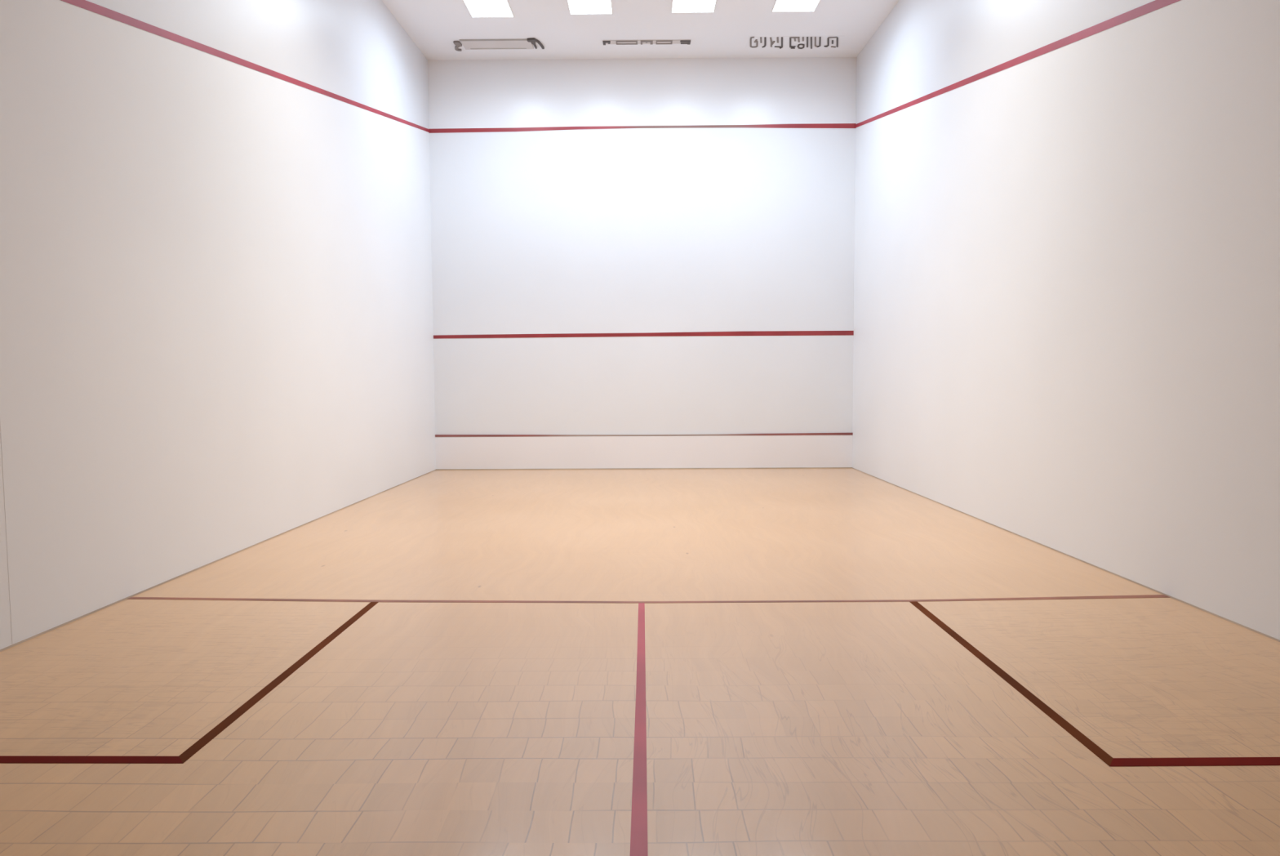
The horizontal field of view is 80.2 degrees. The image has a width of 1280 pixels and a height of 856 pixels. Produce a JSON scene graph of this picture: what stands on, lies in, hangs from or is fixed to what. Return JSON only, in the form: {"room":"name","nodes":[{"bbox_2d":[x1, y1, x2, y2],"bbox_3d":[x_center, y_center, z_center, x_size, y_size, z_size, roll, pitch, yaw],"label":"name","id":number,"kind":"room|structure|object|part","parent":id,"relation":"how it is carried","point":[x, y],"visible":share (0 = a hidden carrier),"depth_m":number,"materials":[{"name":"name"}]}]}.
{"room":"squash court","nodes":[
{"label":"squash court","id":0,"kind":"room"},
{"bbox_2d":[0,0,435,648],"bbox_3d":[-3.264,-2.045,5.079,0.150,6.147,12.948,0,3,0],"label":"wall","id":1,"kind":"structure","parent":0,"point":[216,320],"depth_m":5.45,"materials":[{"name":"white paint"}]},
{"bbox_2d":[0,355,15,644],"bbox_3d":[-3.188,-0.539,3.767,0.001,3.272,0.022,0,3,0],"label":"trim","id":2,"kind":"structure","parent":1,"relation":"attached to","point":[2,417],"depth_m":3.82,"materials":[{"name":"white paint"}]},
{"bbox_2d":[0,469,435,651],"bbox_3d":[-3.169,1.019,5.258,0.008,0.008,12.948,0,3,0],"label":"baseboard","id":3,"kind":"structure","parent":1,"relation":"attached to","point":[157,584],"depth_m":5.08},
{"bbox_2d":[61,0,429,132],"bbox_3d":[-3.187,-2.895,5.981,0.002,2.536,11.047,0,3,0],"label":"side wall line","id":4,"kind":"object","parent":1,"relation":"attached to","point":[86,5],"visible":1,"depth_m":5.64,"materials":[{"name":"paint"}]},
{"bbox_2d":[0,467,1279,855],"bbox_3d":[0.027,1.107,5.248,6.700,0.200,13.248,0,3,0],"label":"floor","id":5,"kind":"structure","parent":0,"point":[421,728],"depth_m":3.24,"materials":[{"name":"brown wood"}]},
{"bbox_2d":[0,601,377,763],"bbox_3d":[-2.380,1.113,3.630,1.587,0.001,1.960,0,3,0],"label":"box","id":6,"kind":"object","parent":5,"relation":"on","point":[190,751],"visible":1,"depth_m":2.80,"materials":[{"name":"brown paint"}]},
{"bbox_2d":[630,602,648,855],"bbox_3d":[-0.005,1.216,1.665,0.050,0.001,5.782,0,3,0],"label":"half court line","id":7,"kind":"object","parent":5,"relation":"on","point":[638,837],"visible":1,"depth_m":2.65,"materials":[{"name":"red paint"}]},
{"bbox_2d":[128,594,1170,602],"bbox_3d":[0.024,1.042,4.636,6.385,0.001,0.168,0,3,0],"label":"short line","id":8,"kind":"object","parent":5,"relation":"on","point":[1144,595],"visible":1,"depth_m":4.60,"materials":[{"name":"brown paint"}]},
{"bbox_2d":[909,600,1279,765],"bbox_3d":[2.409,1.092,3.569,1.603,0.001,1.962,0,3,0],"label":"box","id":9,"kind":"object","parent":5,"relation":"on","point":[1101,753],"visible":1,"depth_m":2.72,"materials":[{"name":"brown paint"}]},
{"bbox_2d":[381,0,899,60],"bbox_3d":[-0.005,-5.189,4.879,6.700,0.585,13.248,0,3,0],"label":"ceiling","id":10,"kind":"structure","parent":0,"point":[433,25],"depth_m":10.23,"materials":[{"name":"paint"}]},
{"bbox_2d":[462,0,514,17],"bbox_3d":[-1.907,-5.265,9.353,0.554,0.063,1.023,0,3,0],"label":"ceiling light","id":11,"kind":"object","parent":10,"relation":"attached to","point":[476,8],"visible":1,"depth_m":9.60,"materials":[{"name":"white plastic"}]},
{"bbox_2d":[453,37,544,51],"bbox_3d":[-2.017,-5.415,10.750,1.281,0.049,0.375,0,3,3],"label":"heater","id":12,"kind":"object","parent":10,"relation":"attached to","point":[468,44],"visible":1,"depth_m":10.72,"materials":[{"name":"grey metal"}]},
{"bbox_3d":[-2.026,-5.400,10.591,0.980,0.020,0.015,0,7,0],"label":"rail","id":13,"kind":"part","parent":12,"relation":"part of","materials":[{"name":"grey metal"}]},
{"bbox_2d":[566,0,613,14],"bbox_3d":[-0.627,-5.263,9.277,0.554,0.063,1.023,0,3,0],"label":"ceiling light","id":14,"kind":"object","parent":10,"relation":"attached to","point":[575,6],"visible":1,"depth_m":9.57,"materials":[{"name":"white plastic"}]},
{"bbox_2d":[602,39,690,44],"bbox_3d":[0.094,-5.424,10.701,1.230,0.027,0.125,0,3,0],"label":"ceiling vent","id":15,"kind":"object","parent":10,"relation":"in","point":[687,42],"visible":1,"depth_m":10.68,"materials":[{"name":"grey metal"}]},
{"bbox_3d":[-0.186,-5.420,10.703,0.300,0.006,0.124,0,7,0],"label":"slot frame","id":16,"kind":"part","parent":15,"relation":"part of","materials":[{"name":"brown metal"}]},
{"bbox_3d":[0.339,-5.422,10.701,0.230,0.006,0.124,0,7,0],"label":"slot frame","id":17,"kind":"part","parent":15,"relation":"part of","materials":[{"name":"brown metal"}]},
{"bbox_2d":[671,0,716,13],"bbox_3d":[0.673,-5.267,9.245,0.554,0.063,1.023,0,3,0],"label":"ceiling light","id":18,"kind":"object","parent":10,"relation":"attached to","point":[677,6],"visible":1,"depth_m":9.56,"materials":[{"name":"white plastic"}]},
{"bbox_2d":[745,35,844,48],"bbox_3d":[2.178,-5.444,10.755,1.327,0.034,0.441,0,3,0],"label":"ceiling vent","id":19,"kind":"object","parent":10,"relation":"in","point":[793,42],"visible":1,"depth_m":10.72,"materials":[{"name":"metal"}]},
{"bbox_2d":[771,0,820,12],"bbox_3d":[1.958,-5.272,9.233,0.554,0.063,1.023,0,3,0],"label":"ceiling light","id":20,"kind":"object","parent":10,"relation":"attached to","point":[780,6],"visible":1,"depth_m":9.58,"materials":[{"name":"white plastic"}]},
{"bbox_2d":[427,57,856,436],"bbox_3d":[0.043,-2.444,11.600,6.400,6.147,0.150,0,3,0],"label":"wall","id":21,"kind":"structure","parent":0,"point":[618,230],"depth_m":11.51,"materials":[{"name":"white paint"}]},
{"bbox_2d":[429,123,855,133],"bbox_3d":[0.033,-4.493,11.403,6.400,0.096,0.002,0,3,0],"label":"front wall line","id":22,"kind":"object","parent":21,"relation":"attached to","point":[814,125],"visible":1,"depth_m":11.40,"materials":[{"name":"red paint"}]},
{"bbox_2d":[433,330,853,338],"bbox_3d":[0.048,-1.421,11.583,6.400,0.086,0.002,0,3,0],"label":"service line","id":23,"kind":"object","parent":21,"relation":"attached to","point":[760,332],"visible":1,"depth_m":11.58,"materials":[{"name":"red paint"}]},
{"bbox_2d":[435,432,853,469],"bbox_3d":[0.057,0.358,11.673,6.400,0.544,0.029,0,3,0],"label":"board","id":24,"kind":"object","parent":21,"relation":"attached to","point":[790,450],"visible":1,"depth_m":11.67,"materials":[{"name":"paint"}]},
{"bbox_2d":[852,0,1279,639],"bbox_3d":[3.286,-2.077,5.045,0.150,6.147,12.948,0,3,0],"label":"wall","id":25,"kind":"structure","parent":0,"point":[1066,339],"depth_m":5.46,"materials":[{"name":"white paint"}]},
{"bbox_2d":[855,0,1180,127],"bbox_3d":[3.210,-2.970,5.944,0.002,2.508,11.047,0,3,0],"label":"side wall line","id":26,"kind":"object","parent":25,"relation":"attached to","point":[1153,6],"visible":1,"depth_m":5.97,"materials":[{"name":"paint"}]},
{"bbox_2d":[853,467,1279,641],"bbox_3d":[3.223,0.988,5.225,0.007,0.007,12.948,0,3,0],"label":"baseboard","id":27,"kind":"structure","parent":25,"relation":"attached to","point":[1196,606],"depth_m":5.14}
]}

